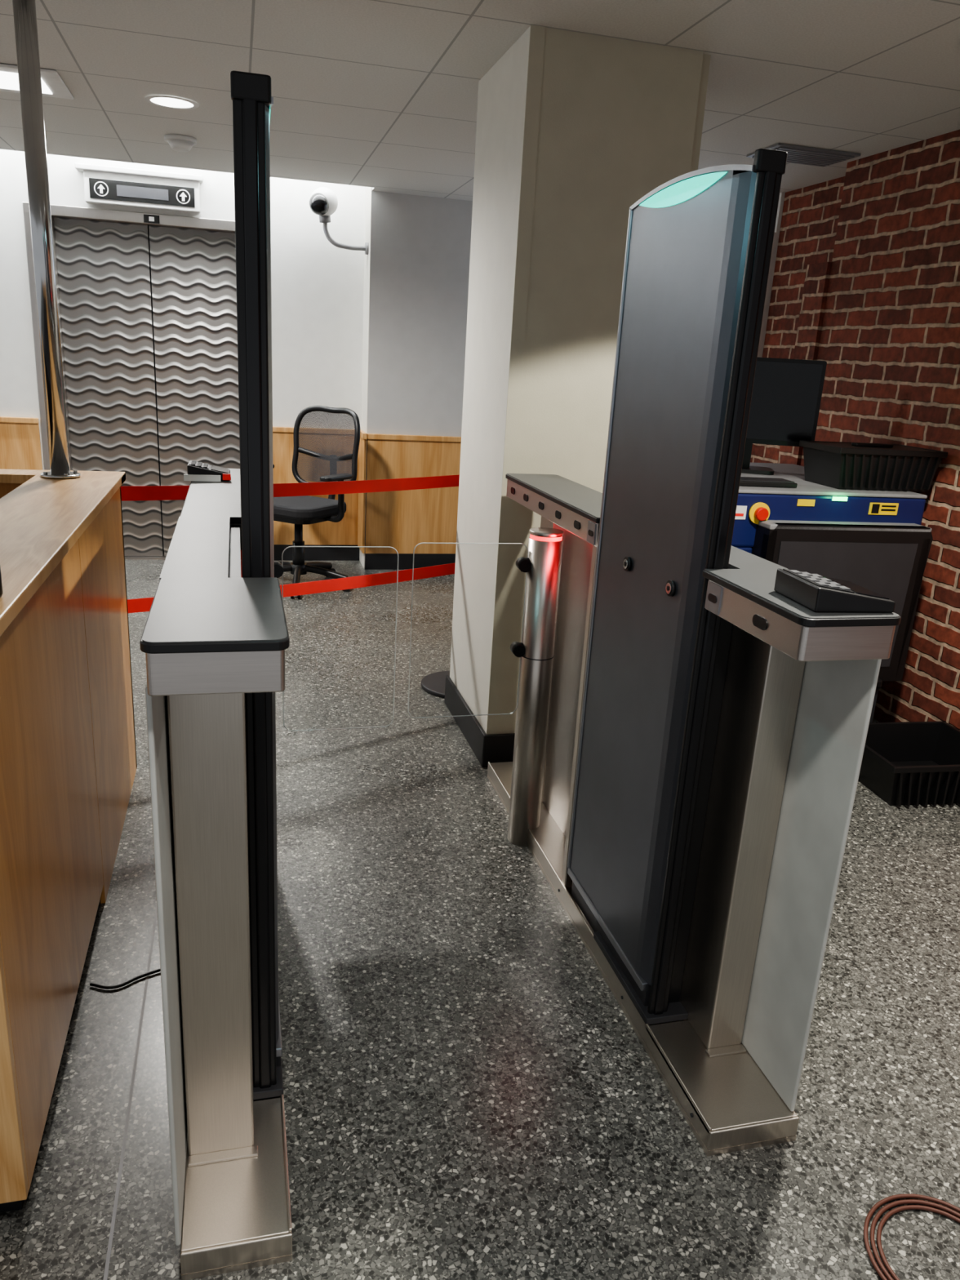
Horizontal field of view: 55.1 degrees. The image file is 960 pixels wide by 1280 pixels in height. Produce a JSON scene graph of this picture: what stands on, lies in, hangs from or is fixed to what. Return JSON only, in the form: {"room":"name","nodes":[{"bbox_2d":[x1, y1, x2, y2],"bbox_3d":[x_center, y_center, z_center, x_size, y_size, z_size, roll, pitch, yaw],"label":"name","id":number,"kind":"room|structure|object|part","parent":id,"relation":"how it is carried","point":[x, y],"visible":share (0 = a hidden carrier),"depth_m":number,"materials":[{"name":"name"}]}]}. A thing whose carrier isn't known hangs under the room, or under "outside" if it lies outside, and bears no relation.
{"room":"lobby","nodes":[
{"label":"lobby","id":0,"kind":"room"},
{"bbox_2d":[147,226,164,554],"bbox_3d":[-2.116,-1.644,6.039,1.400,2.200,0.040,-1,18,-15],"label":"door gap","id":1,"kind":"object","parent":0,"point":[148,226],"depth_m":6.00,"materials":[{"name":"grey metal"}]},
{"bbox_2d":[0,149,365,470],"bbox_3d":[-3.131,-1.838,5.593,4.820,2.720,0.150,-1,18,-15],"label":"wall","id":2,"kind":"structure","parent":0,"point":[317,286],"depth_m":5.83,"materials":[{"name":"white paint"}]},
{"bbox_2d":[0,416,42,470],"bbox_3d":[-4.133,-0.977,5.506,2.800,0.795,0.029,-1,18,-15],"label":"trim","id":3,"kind":"structure","parent":2,"relation":"attached to","point":[20,437],"depth_m":5.76,"materials":[{"name":"brown wood"}]},
{"bbox_2d":[23,212,71,470],"bbox_3d":[-2.679,-1.562,5.768,0.150,2.140,0.112,-1,18,-15],"label":"door frame","id":4,"kind":"structure","parent":2,"relation":"attached to","point":[26,215],"depth_m":5.63,"materials":[{"name":"metal"}]},
{"bbox_2d":[53,217,163,555],"bbox_3d":[-2.360,-1.558,5.899,0.534,2.070,0.030,-1,18,-15],"label":"door leaf","id":5,"kind":"structure","parent":2,"relation":"in","point":[104,267],"depth_m":5.82,"materials":[{"name":"metal"}]},
{"bbox_2d":[22,201,235,232],"bbox_3d":[-2.026,-2.567,5.617,1.380,0.060,0.113,-1,18,-15],"label":"header","id":6,"kind":"object","parent":2,"relation":"attached to","point":[57,211],"visible":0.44,"depth_m":5.55,"materials":[{"name":"metal"}]},
{"bbox_2d":[74,162,203,213],"bbox_3d":[-2.020,-2.688,5.483,0.710,0.200,0.089,-1,18,-15],"label":"sign","id":7,"kind":"object","parent":2,"relation":"attached to","point":[103,184],"visible":1,"depth_m":5.46,"materials":[{"name":"white plastic"}]},
{"bbox_3d":[-2.006,-2.660,5.472,0.290,0.060,0.002,-1,18,-15],"label":"indicator panel","id":8,"kind":"part","parent":7,"relation":"part of","materials":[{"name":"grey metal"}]},
{"bbox_2d":[124,555,166,559],"bbox_3d":[-2.143,-0.558,6.236,1.080,0.008,0.090,-1,18,-15],"label":"sill","id":9,"kind":"structure","parent":2,"relation":"attached to","point":[126,557],"depth_m":6.19,"materials":[{"name":"metal"}]},
{"bbox_2d":[143,214,159,223],"bbox_3d":[-1.987,-2.547,5.567,0.090,0.045,0.008,-1,18,-15],"label":"number plate","id":10,"kind":"object","parent":2,"relation":"attached to","point":[153,219],"visible":1,"depth_m":5.57,"materials":[{"name":"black plastic"}]},
{"bbox_2d":[148,225,239,555],"bbox_3d":[-1.834,-1.569,6.035,0.540,2.070,0.030,-1,18,-15],"label":"door leaf","id":11,"kind":"structure","parent":2,"relation":"in","point":[193,271],"depth_m":5.93,"materials":[{"name":"metal"}]},
{"bbox_2d":[274,544,357,560],"bbox_3d":[-1.151,-0.611,6.423,0.617,0.110,0.019,-1,18,-15],"label":"base rail","id":12,"kind":"object","parent":2,"relation":"attached to","point":[278,548],"visible":0.07,"depth_m":6.36,"materials":[{"name":"rubber"}]},
{"bbox_2d":[272,426,360,545],"bbox_3d":[-1.125,-1.041,6.285,0.617,0.795,0.029,-1,18,-15],"label":"wood wall panel","id":13,"kind":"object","parent":2,"relation":"attached to","point":[344,532],"depth_m":6.35,"materials":[{"name":"brown wood"}]},
{"bbox_2d":[361,186,472,546],"bbox_3d":[0.475,-1.884,6.423,2.583,2.720,0.500,-1,18,-15],"label":"wall","id":14,"kind":"structure","parent":0,"point":[416,264],"depth_m":5.86,"materials":[{"name":"grey paint"}]},
{"bbox_2d":[309,186,368,254],"bbox_3d":[-0.864,-2.575,5.647,0.369,0.356,0.192,-1,18,-15],"label":"security camera","id":15,"kind":"object","parent":14,"relation":"attached to","point":[323,202],"visible":1,"depth_m":5.56,"materials":[{"name":"grey plastic"}]},
{"bbox_3d":[-0.834,-2.508,5.711,0.281,0.158,0.028,-1,18,-15],"label":"arm","id":16,"kind":"part","parent":15,"relation":"part of","materials":[{"name":"grey plastic"}]},
{"bbox_2d":[357,436,366,546],"bbox_3d":[-0.802,-0.992,6.244,0.014,0.760,0.293,-1,18,-15],"label":"wainscot","id":17,"kind":"structure","parent":14,"relation":"attached to","point":[362,444],"depth_m":6.19,"materials":[{"name":"brown wood"}]},
{"bbox_2d":[360,429,367,439],"bbox_3d":[-0.784,-1.368,6.118,0.026,0.035,0.309,-1,18,-15],"label":"trim","id":18,"kind":"structure","parent":14,"relation":"attached to","point":[363,435],"depth_m":5.99,"materials":[{"name":"brown wood"}]},
{"bbox_2d":[398,553,413,569],"bbox_3d":[0.274,-0.557,6.516,2.180,0.110,0.019,-1,18,-15],"label":"base rail","id":19,"kind":"object","parent":14,"relation":"attached to","point":[405,560],"visible":0.02,"depth_m":6.30,"materials":[{"name":"rubber"}]},
{"bbox_2d":[365,433,461,553],"bbox_3d":[0.300,-0.987,6.378,2.180,0.795,0.029,-1,18,-15],"label":"wood wall panel","id":20,"kind":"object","parent":14,"relation":"attached to","point":[400,520],"depth_m":6.17,"materials":[{"name":"brown wood"}]},
{"bbox_2d":[0,554,959,1279],"bbox_3d":[-1.034,0.605,2.847,7.400,0.100,8.600,-1,18,-15],"label":"floor slab","id":21,"kind":"structure","parent":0,"point":[468,1095],"depth_m":1.92,"materials":[{"name":"stone"}]},
{"bbox_2d":[0,469,137,1213],"bbox_3d":[-1.413,0.262,1.996,1.055,1.012,2.020,-1,18,-15],"label":"reception desk","id":22,"kind":"object","parent":21,"relation":"on","point":[68,763],"visible":0.98,"depth_m":1.82,"materials":[{"name":"brown wood"}]},
{"bbox_2d":[0,566,3,596],"bbox_3d":[-0.783,-0.095,1.452,0.050,0.058,0.050,-1,18,-15],"label":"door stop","id":23,"kind":"object","parent":22,"relation":"on","point":[1,583],"visible":1,"depth_m":1.46,"materials":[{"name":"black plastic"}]},
{"bbox_3d":[-1.223,0.485,1.251,1.040,0.925,0.020,-1,18,-15],"label":"panel","id":24,"kind":"part","parent":22,"relation":"part of","materials":[{"name":"brown wood"}]},
{"bbox_2d":[12,0,80,479],"bbox_3d":[-1.208,-1.121,2.536,0.110,1.334,0.110,-1,18,-15],"label":"support pole","id":25,"kind":"object","parent":22,"relation":"on","point":[24,11],"visible":1,"depth_m":2.52,"materials":[{"name":"silver metal"}]},
{"bbox_2d":[0,470,125,636],"bbox_3d":[-0.991,-0.217,1.954,0.240,0.027,2.020,-1,18,-15],"label":"countertop","id":26,"kind":"structure","parent":22,"relation":"on","point":[42,519],"depth_m":2.05,"materials":[{"name":"brown wood"}]},
{"bbox_2d":[0,469,125,484],"bbox_3d":[-1.619,-0.490,2.728,1.055,0.028,0.120,-1,18,-15],"label":"countertop","id":27,"kind":"structure","parent":22,"relation":"on","point":[6,476],"depth_m":2.74,"materials":[{"name":"brown wood"}]},
{"bbox_2d":[89,968,160,989],"bbox_3d":[-0.783,0.781,2.130,0.222,0.007,0.036,-5,19,-24],"label":"power cable","id":28,"kind":"object","parent":21,"relation":"on","point":[135,978],"visible":0.69,"depth_m":2.10,"materials":[{"name":"black plastic"}]},
{"bbox_2d":[102,902,157,1279],"bbox_3d":[-0.889,0.645,2.573,0.006,0.001,8.000,-1,18,-15],"label":"strip","id":29,"kind":"object","parent":21,"relation":"on","point":[122,1158],"visible":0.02,"depth_m":1.75,"materials":[{"name":"grey metal"}]},
{"bbox_2d":[139,71,398,1279],"bbox_3d":[-0.376,-0.083,2.014,0.527,1.774,1.700,-1,18,-15],"label":"turnstile","id":30,"kind":"object","parent":21,"relation":"on","point":[220,637],"visible":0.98,"depth_m":1.49,"materials":[{"name":"metal"}]},
{"bbox_3d":[-0.646,0.271,2.048,0.008,0.938,1.595,-1,18,-15],"label":"panel","id":31,"kind":"part","parent":30,"relation":"part of","materials":[{"name":"silver metal"}]},
{"bbox_2d":[183,460,231,481],"bbox_3d":[-0.731,-0.455,2.472,0.119,0.041,0.117,-1,18,-15],"label":"card reader","id":32,"kind":"object","parent":30,"relation":"on","point":[197,471],"visible":1,"depth_m":2.43,"materials":[{"name":"black plastic"}]},
{"bbox_2d":[180,1094,292,1275],"bbox_3d":[-0.588,0.732,2.226,0.174,0.048,1.650,-1,18,-15],"label":"tray","id":33,"kind":"object","parent":30,"relation":"on","point":[237,1208],"depth_m":1.53,"materials":[{"name":"grey metal"}]},
{"bbox_3d":[-0.366,0.011,1.541,0.046,1.614,0.064,-1,18,-15],"label":"panel return","id":34,"kind":"part","parent":30,"relation":"part of","materials":[{"name":"black metal"}]},
{"bbox_3d":[-0.465,0.721,1.992,0.050,0.019,0.495,-1,18,-15],"label":"rail","id":35,"kind":"part","parent":30,"relation":"part of","materials":[{"name":"silver metal"}]},
{"bbox_2d":[120,474,459,613],"bbox_3d":[-0.558,-0.154,3.533,1.701,1.000,0.339,-13,23,-42],"label":"barrier","id":36,"kind":"object","parent":21,"relation":"on","point":[128,493],"visible":0.19,"depth_m":3.43,"materials":[{"name":"red fabric"}]},
{"bbox_2d":[273,405,359,563],"bbox_3d":[-1.081,-0.861,5.601,0.670,1.076,0.665,12,19,26],"label":"office chair","id":37,"kind":"object","parent":21,"relation":"on","point":[326,439],"visible":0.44,"depth_m":5.70,"materials":[{"name":"fabric"}]},
{"bbox_3d":[-1.106,-0.808,5.572,0.480,0.070,0.460,12,19,26],"label":"seat","id":38,"kind":"part","parent":37,"relation":"part of","materials":[{"name":"fabric"}]},
{"bbox_3d":[-0.945,-1.195,5.737,0.499,0.505,0.129,12,19,26],"label":"frame","id":39,"kind":"part","parent":37,"relation":"part of","materials":[{"name":"black plastic"}]},
{"bbox_3d":[-0.859,-0.829,5.467,0.124,0.261,0.036,12,19,26],"label":"arm post","id":40,"kind":"part","parent":37,"relation":"part of","materials":[{"name":"black plastic"}]},
{"bbox_2d":[486,24,703,734],"bbox_3d":[0.273,-0.761,3.366,0.553,2.347,0.629,-1,18,-15],"label":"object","id":41,"kind":"structure","parent":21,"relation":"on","point":[618,117],"depth_m":2.87,"materials":[{"name":"beige paint"}]},
{"bbox_2d":[456,26,530,733],"bbox_3d":[0.008,-0.756,3.300,0.003,2.347,0.625,-1,18,-15],"label":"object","id":42,"kind":"structure","parent":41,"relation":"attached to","point":[502,91],"depth_m":3.15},
{"bbox_2d":[453,715,486,765],"bbox_3d":[-0.063,0.305,3.623,0.014,0.125,0.655,-1,18,-15],"label":"base","id":43,"kind":"object","parent":42,"relation":"attached to","point":[470,727],"visible":0.51,"depth_m":3.45,"materials":[{"name":"rubber"}]},
{"bbox_2d":[481,733,515,767],"bbox_3d":[0.313,0.395,3.401,0.626,0.125,0.013,-1,18,-15],"label":"baseboard","id":44,"kind":"structure","parent":41,"relation":"attached to","point":[497,748],"depth_m":3.33,"materials":[{"name":"rubber"}]},
{"bbox_3d":[0.107,-0.720,2.997,0.045,2.227,0.004,-1,18,-15],"label":"corner guard","id":45,"kind":"part","parent":41,"relation":"part of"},
{"bbox_2d":[689,53,711,172],"bbox_3d":[0.554,-0.770,3.451,0.035,2.347,0.605,-1,18,-15],"label":"pilaster","id":46,"kind":"object","parent":41,"relation":"attached to","point":[706,58],"visible":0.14,"depth_m":2.88,"materials":[{"name":"beige paint"}]},
{"bbox_2d":[408,148,901,1156],"bbox_3d":[0.200,-0.112,2.217,0.591,1.774,1.700,-1,18,-15],"label":"turnstile","id":47,"kind":"object","parent":21,"relation":"on","point":[682,777],"visible":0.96,"depth_m":1.88,"materials":[{"name":"metal"}]},
{"bbox_2d":[529,534,562,542],"bbox_3d":[0.186,-0.290,2.579,0.090,0.011,0.090,-1,18,-15],"label":"bollard light","id":48,"kind":"object","parent":47,"relation":"on","point":[533,538],"depth_m":2.54,"materials":[{"name":"red plastic"}]},
{"bbox_3d":[0.274,-0.263,2.259,0.004,0.052,0.050,-1,18,-15],"label":"sensor plate","id":49,"kind":"part","parent":47,"relation":"part of","materials":[{"name":"silver metal"}]},
{"bbox_3d":[0.318,0.688,2.249,0.050,0.019,0.495,-1,18,-15],"label":"rail","id":50,"kind":"part","parent":47,"relation":"part of","materials":[{"name":"black metal"}]},
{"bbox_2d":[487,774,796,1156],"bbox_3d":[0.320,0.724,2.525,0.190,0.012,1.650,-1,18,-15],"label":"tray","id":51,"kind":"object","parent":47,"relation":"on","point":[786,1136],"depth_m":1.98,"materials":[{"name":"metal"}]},
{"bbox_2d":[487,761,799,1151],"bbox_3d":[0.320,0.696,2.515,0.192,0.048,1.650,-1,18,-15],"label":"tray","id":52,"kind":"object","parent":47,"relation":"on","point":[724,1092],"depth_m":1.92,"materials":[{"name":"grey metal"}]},
{"bbox_2d":[639,171,727,208],"bbox_3d":[0.384,-0.863,1.777,0.002,0.038,0.375,-1,18,-15],"label":"light","id":53,"kind":"object","parent":47,"relation":"attached to","point":[691,189],"depth_m":1.73,"materials":[{"name":"teal plastic"}]},
{"bbox_3d":[0.421,-0.022,1.799,0.046,1.614,0.064,-1,18,-15],"label":"panel return","id":54,"kind":"part","parent":47,"relation":"part of","materials":[{"name":"grey metal"}]},
{"bbox_3d":[0.448,0.363,1.938,0.040,0.940,0.050,-1,18,-15],"label":"frame","id":55,"kind":"part","parent":47,"relation":"part of","materials":[{"name":"black plastic"}]},
{"bbox_3d":[0.427,-0.077,1.682,0.004,0.052,0.050,-1,18,-15],"label":"sensor plate","id":56,"kind":"part","parent":47,"relation":"part of","materials":[{"name":"silver metal"}]},
{"bbox_3d":[0.438,0.231,2.383,0.008,0.938,1.595,-1,18,-15],"label":"panel","id":57,"kind":"part","parent":47,"relation":"part of","materials":[{"name":"silver metal"}]},
{"bbox_2d":[773,568,895,612],"bbox_3d":[0.581,-0.083,1.510,0.138,0.041,0.138,0,17,-11],"label":"keypad","id":58,"kind":"object","parent":47,"relation":"on","point":[817,593],"visible":1,"depth_m":1.46,"materials":[{"name":"black plastic"}]},
{"bbox_2d":[731,462,933,722],"bbox_3d":[1.172,-0.193,3.964,0.860,1.013,1.140,0,17,-12],"label":"scanner","id":59,"kind":"object","parent":21,"relation":"on","point":[877,541],"visible":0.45,"depth_m":3.42,"materials":[{"name":"grey metal"}]},
{"bbox_2d":[735,513,743,515],"bbox_3d":[0.942,-0.459,3.367,0.050,0.010,0.001,0,17,-12],"label":"print","id":60,"kind":"object","parent":59,"relation":"attached to","point":[736,514],"depth_m":3.37},
{"bbox_2d":[751,524,777,561],"bbox_3d":[1.001,-0.175,3.581,0.030,0.585,0.400,0,17,-12],"label":"hood","id":61,"kind":"object","parent":59,"relation":"attached to","point":[763,537],"depth_m":3.34,"materials":[{"name":"black plastic"}]},
{"bbox_2d":[739,476,797,488],"bbox_3d":[1.022,-0.603,3.502,0.340,0.022,0.120,0,17,-10],"label":"keyboard","id":62,"kind":"object","parent":59,"relation":"on","point":[744,481],"visible":0.59,"depth_m":3.46,"materials":[{"name":"black plastic"}]},
{"bbox_2d":[741,357,826,475],"bbox_3d":[1.151,-0.956,3.910,0.540,0.470,0.180,6,17,8],"label":"computer monitor","id":63,"kind":"object","parent":59,"relation":"on","point":[787,393],"visible":0.41,"depth_m":3.85,"materials":[{"name":"black plastic"}]},
{"bbox_2d":[760,522,933,680],"bbox_3d":[1.350,-0.133,3.474,0.670,0.605,0.040,0,17,-12],"label":"hood","id":64,"kind":"object","parent":59,"relation":"attached to","point":[888,561],"depth_m":3.41,"materials":[{"name":"black plastic"}]},
{"bbox_2d":[799,440,947,492],"bbox_3d":[1.544,-0.696,3.655,0.460,0.167,0.300,0,17,-12],"label":"plastic bin","id":65,"kind":"object","parent":59,"relation":"on","point":[835,464],"visible":1,"depth_m":3.54,"materials":[{"name":"black plastic"}]},
{"bbox_3d":[1.548,-0.758,3.635,0.440,0.012,0.280,0,17,-12],"label":"lid","id":66,"kind":"part","parent":65,"relation":"part of","materials":[{"name":"black plastic"}]},
{"bbox_3d":[1.238,0.234,3.804,0.520,0.260,0.520,0,17,-12],"label":"roller frame","id":67,"kind":"part","parent":59,"relation":"part of","materials":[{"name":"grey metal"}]},
{"bbox_2d":[871,503,879,513],"bbox_3d":[1.492,-0.495,3.470,0.030,0.035,0.001,0,17,-12],"label":"print","id":68,"kind":"object","parent":59,"relation":"attached to","point":[875,508],"depth_m":3.47},
{"bbox_2d":[880,509,895,511],"bbox_3d":[1.546,-0.492,3.482,0.060,0.007,0.001,0,17,-12],"label":"print","id":69,"kind":"object","parent":59,"relation":"on","point":[881,509],"depth_m":3.48},
{"bbox_2d":[881,505,896,506],"bbox_3d":[1.546,-0.505,3.478,0.060,0.006,0.001,0,17,-12],"label":"print","id":70,"kind":"object","parent":59,"relation":"on","point":[882,505],"depth_m":3.48},
{"bbox_2d":[895,538,930,680],"bbox_3d":[1.617,-0.169,3.711,0.030,0.565,0.400,0,17,-12],"label":"hood","id":71,"kind":"object","parent":59,"relation":"attached to","point":[922,550],"depth_m":3.52,"materials":[{"name":"black plastic"}]},
{"bbox_2d":[857,720,959,807],"bbox_3d":[1.611,0.454,3.393,0.480,0.162,0.400,0,17,-11],"label":"plastic bin","id":72,"kind":"object","parent":21,"relation":"on","point":[904,763],"visible":0.82,"depth_m":3.35,"materials":[{"name":"black plastic"}]},
{"bbox_2d":[863,1193,959,1279],"bbox_3d":[0.790,1.050,1.554,0.266,0.010,0.261,-1,18,-15],"label":"coiled cable","id":73,"kind":"object","parent":21,"relation":"on","point":[882,1211],"visible":1,"depth_m":1.64,"materials":[{"name":"brown rubber"}]},
{"bbox_2d":[0,0,959,200],"bbox_3d":[-0.841,-1.815,1.900,7.400,0.403,8.200,-1,18,-15],"label":"ceiling","id":74,"kind":"structure","parent":0,"point":[381,95],"depth_m":3.14,"materials":[{"name":"tile"}]},
{"bbox_2d":[0,63,73,99],"bbox_3d":[-1.810,-2.155,3.538,0.400,0.015,0.400,-1,18,-15],"label":"recessed light","id":75,"kind":"object","parent":74,"relation":"in","point":[52,85],"visible":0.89,"depth_m":3.54,"materials":[{"name":"white plastic"}]},
{"bbox_2d":[144,95,199,109],"bbox_3d":[-1.258,-2.196,3.758,0.212,0.005,0.212,-1,18,-15],"label":"recessed light","id":76,"kind":"object","parent":74,"relation":"in","point":[174,102],"visible":1,"depth_m":3.75,"materials":[{"name":"white plastic"}]},
{"bbox_2d":[164,133,196,151],"bbox_3d":[-1.441,-2.387,4.428,0.150,0.054,0.150,-1,18,-15],"label":"smoke detector","id":77,"kind":"object","parent":74,"relation":"attached to","point":[180,143],"visible":1,"depth_m":4.39,"materials":[{"name":"white plastic"}]},
{"bbox_2d":[746,142,861,166],"bbox_3d":[1.412,-2.118,4.027,0.400,0.015,0.260,-1,18,-15],"label":"ceiling vent","id":78,"kind":"object","parent":74,"relation":"in","point":[797,154],"visible":0.76,"depth_m":3.97,"materials":[{"name":"grey metal"}]},
{"bbox_2d":[774,191,785,232],"bbox_3d":[1.718,-2.486,5.589,0.570,0.197,1.290,-1,18,-15],"label":"wall","id":79,"kind":"structure","parent":0,"point":[781,198],"depth_m":4.93,"materials":[{"name":"white paint"}]},
{"bbox_2d":[750,176,844,463],"bbox_3d":[1.922,-1.152,4.952,0.550,2.347,0.780,-1,18,-15],"label":"brick wall","id":80,"kind":"structure","parent":0,"point":[810,214],"depth_m":4.83,"materials":[{"name":"red brick"}]},
{"bbox_2d":[757,231,779,357],"bbox_3d":[1.561,-1.608,5.169,0.080,1.250,0.070,-1,18,-15],"label":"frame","id":81,"kind":"object","parent":80,"relation":"attached to","point":[775,239],"visible":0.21,"depth_m":5.04,"materials":[{"name":"grey metal"}]},
{"bbox_2d":[777,262,831,465],"bbox_3d":[1.627,-0.855,4.639,0.190,1.930,0.170,-1,18,-15],"label":"brick wall","id":82,"kind":"structure","parent":0,"point":[817,275],"depth_m":4.40,"materials":[{"name":"red brick"}]},
{"bbox_2d":[800,129,959,729],"bbox_3d":[2.628,-0.193,1.964,0.720,2.347,5.650,-1,18,-15],"label":"brick wall","id":83,"kind":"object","parent":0,"point":[889,344],"visible":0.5,"depth_m":3.77,"materials":[{"name":"red brick"}]}
]}

